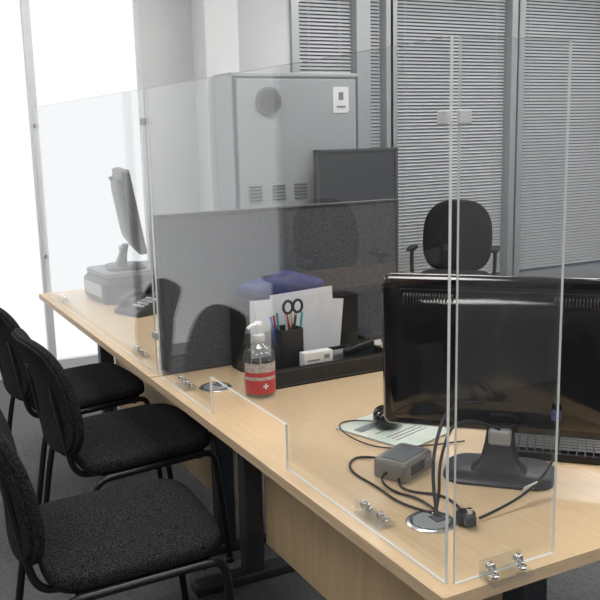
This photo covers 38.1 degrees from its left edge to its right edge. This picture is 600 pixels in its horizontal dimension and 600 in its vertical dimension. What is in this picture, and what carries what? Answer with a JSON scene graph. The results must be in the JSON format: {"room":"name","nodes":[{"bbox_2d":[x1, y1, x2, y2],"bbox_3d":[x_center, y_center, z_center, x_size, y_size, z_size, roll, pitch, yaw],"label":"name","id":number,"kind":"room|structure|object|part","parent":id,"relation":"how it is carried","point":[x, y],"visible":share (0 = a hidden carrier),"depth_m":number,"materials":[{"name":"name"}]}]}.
{"room":"office","nodes":[
{"label":"office","id":0,"kind":"room"},
{"bbox_2d":[25,0,151,368],"bbox_3d":[-1.367,-1.031,5.708,0.720,3.000,0.055,-7,12,-27],"label":"window","id":1,"kind":"structure","parent":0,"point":[69,362],"depth_m":5.71,"materials":[{"name":"white glass"}]},
{"bbox_3d":[-1.379,-1.064,5.722,0.680,2.940,0.010,-7,12,-27],"label":"pane","id":2,"kind":"part","parent":1,"relation":"part of","materials":[{"name":"clear glass"}]},
{"bbox_2d":[190,0,238,210],"bbox_3d":[-0.555,-1.099,5.959,0.240,3.000,0.250,-7,12,-27],"label":"wall column","id":3,"kind":"structure","parent":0,"point":[214,23],"depth_m":5.77,"materials":[{"name":"grey paint"}]},
{"bbox_2d":[138,0,290,259],"bbox_3d":[-0.557,-1.136,6.152,1.140,3.000,0.100,-7,12,-27],"label":"wall","id":4,"kind":"structure","parent":0,"point":[164,25],"depth_m":5.94,"materials":[{"name":"white paint"}]},
{"bbox_2d":[0,380,599,599],"bbox_3d":[0.774,0.999,3.149,9.200,0.100,7.650,-7,12,-27],"label":"floor","id":5,"kind":"structure","parent":0,"point":[582,582],"depth_m":3.19,"materials":[{"name":"carpet"}]},
{"bbox_2d":[0,0,52,379],"bbox_3d":[-2.173,-0.932,5.297,1.100,3.000,0.055,-7,12,-27],"label":"window","id":6,"kind":"structure","parent":5,"relation":"on","point":[22,2],"depth_m":5.56,"materials":[{"name":"white glass"}]},
{"bbox_3d":[-2.184,-0.965,5.311,1.060,2.940,0.010,-7,12,-27],"label":"pane","id":7,"kind":"part","parent":6,"relation":"part of","materials":[{"name":"clear glass"}]},
{"bbox_2d":[0,308,162,504],"bbox_3d":[-1.031,0.402,3.836,0.657,0.889,0.580,-8,13,-31],"label":"chair","id":8,"kind":"object","parent":5,"relation":"on","point":[97,386],"visible":0.66,"depth_m":3.67,"materials":[{"name":"fabric"}]},
{"bbox_3d":[-1.234,0.194,3.671,0.090,0.430,0.480,-21,19,-27],"label":"backrest","id":9,"kind":"part","parent":8,"relation":"part of","materials":[{"name":"fabric"}]},
{"bbox_3d":[-1.138,0.568,4.128,0.572,0.437,0.023,-8,13,-31],"label":"frame","id":10,"kind":"part","parent":8,"relation":"part of","materials":[{"name":"black metal"}]},
{"bbox_3d":[-0.982,0.379,3.863,0.484,0.071,0.524,-10,14,-30],"label":"seat","id":11,"kind":"part","parent":8,"relation":"part of","materials":[{"name":"fabric"}]},
{"bbox_3d":[-0.849,0.651,3.667,0.572,0.437,0.023,-8,13,-31],"label":"frame","id":12,"kind":"part","parent":8,"relation":"part of","materials":[{"name":"black metal"}]},
{"bbox_2d":[0,409,234,599],"bbox_3d":[-0.559,0.663,2.443,0.657,0.889,0.580,-6,12,-24],"label":"chair","id":13,"kind":"object","parent":5,"relation":"on","point":[98,544],"visible":1,"depth_m":2.29,"materials":[{"name":"fabric"}]},
{"bbox_3d":[-0.776,0.451,2.302,0.090,0.430,0.480,-19,17,-21],"label":"backrest","id":14,"kind":"part","parent":13,"relation":"part of","materials":[{"name":"fabric"}]},
{"bbox_3d":[-0.634,0.826,2.745,0.572,0.437,0.023,-6,12,-24],"label":"frame","id":15,"kind":"part","parent":13,"relation":"part of","materials":[{"name":"black metal"}]},
{"bbox_3d":[-0.507,0.641,2.463,0.484,0.071,0.524,-8,13,-23],"label":"seat","id":16,"kind":"part","parent":13,"relation":"part of","materials":[{"name":"fabric"}]},
{"bbox_3d":[-0.405,0.916,2.254,0.572,0.437,0.023,-6,12,-24],"label":"frame","id":17,"kind":"part","parent":13,"relation":"part of","materials":[{"name":"black metal"}]},
{"bbox_2d":[11,328,233,562],"bbox_3d":[-0.675,0.518,3.199,0.657,0.889,0.580,-7,13,-29],"label":"chair","id":18,"kind":"object","parent":5,"relation":"on","point":[122,443],"visible":0.93,"depth_m":3.03,"materials":[{"name":"fabric"}]},
{"bbox_3d":[-0.882,0.309,3.041,0.090,0.430,0.480,-20,19,-26],"label":"backrest","id":19,"kind":"part","parent":18,"relation":"part of","materials":[{"name":"fabric"}]},
{"bbox_3d":[-0.773,0.683,3.494,0.572,0.437,0.023,-7,13,-29],"label":"frame","id":20,"kind":"part","parent":18,"relation":"part of","materials":[{"name":"black metal"}]},
{"bbox_3d":[-0.625,0.495,3.224,0.484,0.071,0.524,-10,14,-28],"label":"seat","id":21,"kind":"part","parent":18,"relation":"part of","materials":[{"name":"fabric"}]},
{"bbox_3d":[-0.501,0.768,3.024,0.572,0.437,0.023,-7,13,-29],"label":"frame","id":22,"kind":"part","parent":18,"relation":"part of","materials":[{"name":"black metal"}]},
{"bbox_2d":[39,289,265,555],"bbox_3d":[-0.482,0.427,4.006,0.989,0.750,1.830,-7,12,-27],"label":"office desk","id":23,"kind":"object","parent":5,"relation":"on","point":[126,331],"visible":0.18,"depth_m":3.54,"materials":[{"name":"laminate"}]},
{"bbox_2d":[32,89,158,373],"bbox_3d":[-0.873,-0.348,3.612,0.062,0.940,1.796,-7,12,-27],"label":"screen","id":24,"kind":"object","parent":23,"relation":"on","point":[142,119],"visible":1,"depth_m":2.93,"materials":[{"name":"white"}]},
{"bbox_2d":[84,260,154,304],"bbox_3d":[-0.830,-0.091,4.350,0.403,0.150,0.400,-8,13,-31],"label":"printer","id":25,"kind":"object","parent":23,"relation":"on","point":[104,286],"visible":0.62,"depth_m":4.21,"materials":[{"name":"grey plastic"}]},
{"bbox_3d":[-1.014,-0.057,4.276,0.005,0.060,0.240,-8,13,-31],"label":"trim","id":26,"kind":"part","parent":25,"relation":"part of","materials":[{"name":"grey paint"}]},
{"bbox_3d":[-0.846,-0.154,4.364,0.370,0.030,0.310,-8,13,-31],"label":"lid","id":27,"kind":"part","parent":25,"relation":"part of","materials":[{"name":"grey plastic"}]},
{"bbox_2d":[105,167,146,270],"bbox_3d":[-0.875,-0.402,4.287,0.190,0.486,0.462,-5,12,-17],"label":"monitor","id":28,"kind":"object","parent":25,"relation":"on","point":[123,194],"visible":1,"depth_m":4.12,"materials":[{"name":"black plastic"}]},
{"bbox_2d":[114,282,156,317],"bbox_3d":[-0.711,-0.006,3.981,0.180,0.119,0.220,9,15,42],"label":"desk phone","id":29,"kind":"object","parent":23,"relation":"on","point":[141,305],"visible":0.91,"depth_m":3.95,"materials":[{"name":"grey plastic"}]},
{"bbox_3d":[-0.610,0.393,3.931,0.020,0.592,1.548,-7,12,-27],"label":"modesty panel","id":30,"kind":"part","parent":23,"relation":"part of","materials":[{"name":"brown wood"}]},
{"bbox_2d":[153,199,397,374],"bbox_3d":[-0.051,-0.064,3.100,0.944,0.539,0.030,-7,12,-27],"label":"divider","id":31,"kind":"object","parent":23,"relation":"on","point":[202,258],"visible":0.7,"depth_m":3.00,"materials":[{"name":"fabric"}]},
{"bbox_2d":[213,72,357,209],"bbox_3d":[-0.060,-0.564,5.979,0.940,1.920,0.325,-7,12,-27],"label":"tall cabinet","id":32,"kind":"object","parent":5,"relation":"on","point":[269,126],"visible":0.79,"depth_m":5.70,"materials":[{"name":"grey metal"}]},
{"bbox_2d":[256,87,281,114],"bbox_3d":[-0.202,-1.281,5.599,0.180,0.180,0.012,-7,12,-27],"label":"round vent","id":33,"kind":"object","parent":32,"relation":"attached to","point":[268,99],"depth_m":5.59,"materials":[{"name":"grey metal"}]},
{"bbox_2d":[313,147,397,203],"bbox_3d":[0.397,-0.324,6.005,0.640,1.420,0.045,-7,12,-27],"label":"frame","id":34,"kind":"object","parent":5,"relation":"on","point":[315,152],"visible":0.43,"depth_m":5.78,"materials":[{"name":"grey"}]},
{"bbox_2d":[319,150,394,202],"bbox_3d":[0.396,-0.349,6.000,0.600,1.350,0.036,-7,12,-27],"label":"fabric","id":35,"kind":"object","parent":34,"relation":"attached to","point":[348,176],"visible":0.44,"depth_m":5.88,"materials":[{"name":"grey fabric"}]},
{"bbox_2d":[150,342,599,599],"bbox_3d":[0.320,0.703,2.500,0.989,0.750,1.610,-7,12,-27],"label":"office desk","id":36,"kind":"object","parent":5,"relation":"on","point":[312,536],"visible":0.7,"depth_m":2.17,"materials":[{"name":"laminate"}]},
{"bbox_2d":[199,382,231,392],"bbox_3d":[-0.270,0.276,2.776,0.104,0.007,0.104,6,13,33],"label":"cable grommet","id":37,"kind":"object","parent":36,"relation":"on","point":[216,386],"visible":0.9,"depth_m":2.76,"materials":[{"name":"silver metal"}]},
{"bbox_3d":[-0.270,0.275,2.776,0.074,0.002,0.074,6,13,33],"label":"lid","id":38,"kind":"part","parent":37,"relation":"part of","materials":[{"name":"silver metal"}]},
{"bbox_2d":[243,321,275,398],"bbox_3d":[-0.125,0.179,2.662,0.099,0.234,0.100,-7,12,-27],"label":"hand sanitizer bottle","id":39,"kind":"object","parent":36,"relation":"on","point":[259,378],"visible":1,"depth_m":2.63,"materials":[{"name":"red"}]},
{"bbox_3d":[-0.143,0.079,2.622,0.010,0.015,0.053,7,14,35],"label":"pump spout","id":40,"kind":"part","parent":39,"relation":"part of","materials":[{"name":"white plastic"}]},
{"bbox_2d":[229,270,357,371],"bbox_3d":[-0.016,0.054,3.054,0.464,0.325,0.090,-7,12,-27],"label":"file box","id":41,"kind":"object","parent":36,"relation":"on","point":[284,281],"visible":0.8,"depth_m":2.97,"materials":[{"name":"black plastic"}]},
{"bbox_2d":[249,286,342,363],"bbox_3d":[-0.003,0.100,2.991,0.360,0.273,0.033,-7,12,-27],"label":"stack","id":42,"kind":"object","parent":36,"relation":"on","point":[322,313],"visible":0.51,"depth_m":2.99,"materials":[{"name":"paper"}]},
{"bbox_2d":[252,298,382,389],"bbox_3d":[0.076,0.117,2.890,0.445,0.261,0.172,-7,12,-27],"label":"desk organizer","id":43,"kind":"object","parent":36,"relation":"on","point":[294,366],"visible":0.98,"depth_m":2.84,"materials":[{"name":"black leather"}]},
{"bbox_3d":[-0.040,0.023,2.832,0.041,0.049,0.009,-7,12,-27],"label":"scissor handle","id":44,"kind":"part","parent":43,"relation":"part of","materials":[{"name":"black plastic"}]},
{"bbox_2d":[271,324,303,369],"bbox_3d":[-0.042,0.168,2.876,0.085,0.159,0.085,-7,12,-27],"label":"pen cup","id":45,"kind":"object","parent":43,"relation":"on","point":[287,340],"depth_m":2.84,"materials":[{"name":"black plastic"}]},
{"bbox_3d":[-0.025,0.106,2.854,0.010,0.140,0.002,-13,15,-26],"label":"scissor blade","id":46,"kind":"part","parent":43,"relation":"part of","materials":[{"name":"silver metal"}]},
{"bbox_3d":[-0.008,0.019,2.848,0.041,0.049,0.009,-7,12,-27],"label":"scissor handle","id":47,"kind":"part","parent":43,"relation":"part of","materials":[{"name":"black plastic"}]},
{"bbox_2d":[252,343,382,389],"bbox_3d":[0.078,0.214,2.909,0.445,0.062,0.170,-7,12,-27],"label":"tray","id":48,"kind":"object","parent":43,"relation":"on","point":[346,360],"depth_m":2.84,"materials":[{"name":"black leather"}]},
{"bbox_2d":[307,353,329,361],"bbox_3d":[0.060,0.198,2.816,0.082,0.038,0.001,-7,12,-27],"label":"print","id":49,"kind":"object","parent":43,"relation":"on","point":[311,357],"depth_m":2.81,"materials":[{"name":"plastic"}]},
{"bbox_3d":[0.200,0.161,2.966,0.130,0.032,0.034,-19,19,-34],"label":"stapler arm","id":50,"kind":"part","parent":43,"relation":"part of","materials":[{"name":"black plastic"}]},
{"bbox_2d":[344,347,372,357],"bbox_3d":[0.200,0.178,2.970,0.120,0.020,0.018,-14,16,-35],"label":"stapler","id":51,"kind":"object","parent":43,"relation":"on","point":[349,352],"depth_m":2.94,"materials":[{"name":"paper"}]},
{"bbox_2d":[144,36,571,583],"bbox_3d":[0.004,-0.087,2.171,0.256,0.940,1.622,-7,12,-27],"label":"screen","id":52,"kind":"object","parent":36,"relation":"on","point":[464,116],"visible":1,"depth_m":1.52,"materials":[{"name":"clear glass"}]},
{"bbox_3d":[0.346,0.487,1.548,0.009,0.014,0.009,-7,12,-27],"label":"bolt stem","id":53,"kind":"part","parent":52,"relation":"part of","materials":[{"name":"silver metal"}]},
{"bbox_2d":[358,329,381,346],"bbox_3d":[0.238,0.151,3.198,0.075,0.064,0.104,-8,13,-32],"label":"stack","id":54,"kind":"object","parent":36,"relation":"on","point":[362,333],"visible":0.37,"depth_m":3.17,"materials":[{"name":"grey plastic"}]},
{"bbox_2d":[358,329,380,339],"bbox_3d":[0.237,0.129,3.196,0.075,0.020,0.100,-8,13,-32],"label":"notebook","id":55,"kind":"object","parent":54,"relation":"on","point":[362,333],"depth_m":3.17,"materials":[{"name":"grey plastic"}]},
{"bbox_2d":[358,339,380,344],"bbox_3d":[0.238,0.151,3.198,0.075,0.020,0.100,-8,13,-32],"label":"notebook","id":56,"kind":"object","parent":54,"relation":"on","point":[376,341],"depth_m":3.17,"materials":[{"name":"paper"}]},
{"bbox_3d":[0.192,0.668,2.425,0.020,0.592,1.328,-7,12,-27],"label":"modesty panel","id":57,"kind":"part","parent":36,"relation":"part of","materials":[{"name":"brown wood"}]},
{"bbox_2d":[335,413,452,445],"bbox_3d":[0.253,0.349,2.344,0.252,0.006,0.192,9,15,44],"label":"paper sheet","id":58,"kind":"object","parent":36,"relation":"on","point":[417,435],"visible":0.74,"depth_m":2.32,"materials":[{"name":"paper"}]},
{"bbox_2d":[373,404,398,428],"bbox_3d":[0.240,0.315,2.383,0.080,0.050,0.128,1,11,11],"label":"webcam","id":59,"kind":"object","parent":58,"relation":"on","point":[379,420],"visible":0.41,"depth_m":2.33,"materials":[{"name":"black plastic"}]},
{"bbox_2d":[354,422,426,439],"bbox_3d":[0.243,0.347,2.343,0.137,0.001,0.145,9,15,44],"label":"print","id":60,"kind":"object","parent":58,"relation":"on","point":[368,430],"depth_m":2.32,"materials":[{"name":"white paper"}]},
{"bbox_2d":[374,443,431,482],"bbox_3d":[0.245,0.383,2.059,0.092,0.048,0.130,7,14,37],"label":"box","id":61,"kind":"object","parent":36,"relation":"on","point":[404,461],"visible":0.98,"depth_m":2.02,"materials":[{"name":"grey plastic"}]},
{"bbox_3d":[0.244,0.361,2.055,0.060,0.002,0.100,7,14,37],"label":"plate","id":62,"kind":"part","parent":61,"relation":"part of","materials":[{"name":"grey plastic"}]},
{"bbox_2d":[406,510,456,533],"bbox_3d":[0.270,0.455,1.794,0.104,0.007,0.104,-7,12,-27],"label":"cable grommet","id":63,"kind":"object","parent":36,"relation":"on","point":[420,521],"visible":0.89,"depth_m":1.78,"materials":[{"name":"silver metal"}]},
{"bbox_3d":[0.270,0.455,1.793,0.074,0.002,0.074,-7,12,-27],"label":"lid","id":64,"kind":"part","parent":63,"relation":"part of","materials":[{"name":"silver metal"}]},
{"bbox_2d":[339,401,560,518],"bbox_3d":[0.303,0.299,2.107,0.393,0.190,0.660,-7,12,-27],"label":"cable","id":65,"kind":"object","parent":36,"relation":"on","point":[528,488],"visible":0.85,"depth_m":1.90,"materials":[{"name":"black plastic"}]},
{"bbox_2d":[456,507,476,526],"bbox_3d":[0.341,0.440,1.774,0.040,0.042,0.055,-3,11,-10],"label":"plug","id":66,"kind":"object","parent":36,"relation":"on","point":[465,517],"visible":1,"depth_m":1.76,"materials":[{"name":"black plastic"}]},
{"bbox_2d":[382,272,599,491],"bbox_3d":[0.462,0.179,1.999,0.572,0.461,0.180,2,12,18],"label":"desktop monitor","id":67,"kind":"object","parent":36,"relation":"on","point":[509,326],"visible":0.95,"depth_m":2.00,"materials":[{"name":"black plastic"}]},
{"bbox_2d":[399,288,599,309],"bbox_3d":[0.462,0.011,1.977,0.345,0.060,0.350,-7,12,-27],"label":"vent","id":68,"kind":"object","parent":67,"relation":"attached to","point":[409,298],"depth_m":1.97,"materials":[{"name":"grey plastic"}]},
{"bbox_2d":[515,433,599,464],"bbox_3d":[0.719,0.367,2.146,0.445,0.025,0.155,2,12,17],"label":"keyboard","id":69,"kind":"object","parent":36,"relation":"on","point":[571,450],"visible":0.63,"depth_m":2.12,"materials":[{"name":"black plastic"}]},
{"bbox_2d":[406,200,499,274],"bbox_3d":[1.081,-0.169,6.150,0.640,1.028,0.616,2,12,17],"label":"office chair","id":70,"kind":"object","parent":5,"relation":"on","point":[476,248],"visible":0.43,"depth_m":6.29,"materials":[{"name":"fabric"}]},
{"bbox_3d":[0.833,-0.255,6.247,0.070,0.255,0.134,2,12,17],"label":"armrest","id":71,"kind":"part","parent":70,"relation":"part of","materials":[{"name":"black plastic"}]},
{"bbox_3d":[1.075,-0.151,6.134,0.490,0.080,0.480,2,12,17],"label":"seat","id":72,"kind":"part","parent":70,"relation":"part of","materials":[{"name":"fabric"}]},
{"bbox_3d":[1.147,-0.467,6.328,0.500,0.520,0.085,2,4,17],"label":"backrest","id":73,"kind":"part","parent":70,"relation":"part of","materials":[{"name":"fabric"}]},
{"bbox_3d":[1.345,-0.236,6.088,0.070,0.255,0.134,2,12,17],"label":"armrest","id":74,"kind":"part","parent":70,"relation":"part of","materials":[{"name":"black plastic"}]},
{"bbox_2d":[299,0,599,274],"bbox_3d":[1.500,-1.412,7.323,3.620,3.000,0.080,-7,12,-27],"label":"wall","id":75,"kind":"structure","parent":0,"point":[594,261],"depth_m":7.21,"materials":[{"name":"grey paint"}]},
{"bbox_2d":[289,0,364,148],"bbox_3d":[0.201,-1.222,6.506,0.600,3.000,0.100,-7,12,-27],"label":"window","id":76,"kind":"structure","parent":75,"relation":"in","point":[357,7],"depth_m":6.45,"materials":[{"name":"silver metal"}]},
{"bbox_2d":[299,0,350,72],"bbox_3d":[0.182,-1.330,6.516,0.470,2.587,0.022,-7,12,-27],"label":"blind slats","id":77,"kind":"object","parent":76,"relation":"attached to","point":[317,1],"visible":0.13,"depth_m":6.41,"materials":[{"name":"grey metal"}]},
{"bbox_2d":[308,13,339,72],"bbox_3d":[0.192,-1.323,6.500,0.263,2.600,0.003,-7,12,-27],"label":"blind cords","id":78,"kind":"object","parent":77,"relation":"attached to","point":[339,13],"depth_m":6.41,"materials":[{"name":"white fabric"}]},
{"bbox_2d":[363,0,390,147],"bbox_3d":[0.582,-1.269,6.700,0.260,3.000,0.100,-7,12,-27],"label":"window","id":79,"kind":"structure","parent":75,"relation":"in","point":[385,5],"depth_m":6.59,"materials":[{"name":"silver metal"}]},
{"bbox_2d":[370,0,380,146],"bbox_3d":[0.563,-1.377,6.710,0.130,2.587,0.022,-7,12,-27],"label":"blind slats","id":80,"kind":"object","parent":79,"relation":"attached to","point":[375,136],"visible":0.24,"depth_m":6.66,"materials":[{"name":"grey metal"}]},
{"bbox_2d":[378,13,378,117],"bbox_3d":[0.572,-1.370,6.694,0.083,2.600,0.003,-7,12,-27],"label":"blind cords","id":81,"kind":"object","parent":80,"relation":"attached to","point":[378,13],"depth_m":6.63,"materials":[{"name":"white fabric"}]},
{"bbox_2d":[391,0,518,275],"bbox_3d":[1.228,-1.348,7.030,1.240,3.000,0.100,-7,12,-27],"label":"window","id":82,"kind":"structure","parent":75,"relation":"in","point":[512,6],"depth_m":7.21,"materials":[{"name":"silver metal"}]},
{"bbox_2d":[397,0,505,272],"bbox_3d":[1.210,-1.456,7.040,1.110,2.587,0.022,-7,12,-27],"label":"blind slats","id":83,"kind":"object","parent":82,"relation":"attached to","point":[497,187],"visible":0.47,"depth_m":7.04,"materials":[{"name":"grey metal"}]},
{"bbox_2d":[404,0,496,273],"bbox_3d":[1.219,-1.449,7.024,0.903,2.600,0.003,-7,12,-27],"label":"blind cords","id":84,"kind":"object","parent":83,"relation":"attached to","point":[404,0],"depth_m":6.94,"materials":[{"name":"white fabric"}]},
{"bbox_2d":[512,0,599,277],"bbox_3d":[2.393,-1.491,7.624,1.350,3.000,0.100,-7,12,-27],"label":"window","id":85,"kind":"structure","parent":75,"relation":"in","point":[592,270],"depth_m":7.38,"materials":[{"name":"silver metal"}]},
{"bbox_2d":[519,0,599,268],"bbox_3d":[2.374,-1.599,7.635,1.220,2.587,0.022,-7,12,-27],"label":"blind slats","id":86,"kind":"object","parent":85,"relation":"attached to","point":[584,108],"visible":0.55,"depth_m":7.63,"materials":[{"name":"grey metal"}]},
{"bbox_2d":[524,14,530,255],"bbox_3d":[2.383,-1.592,7.618,1.013,2.600,0.003,-7,12,-27],"label":"blind cords","id":87,"kind":"object","parent":86,"relation":"attached to","point":[530,14],"depth_m":7.41,"materials":[{"name":"white fabric"}]}
]}

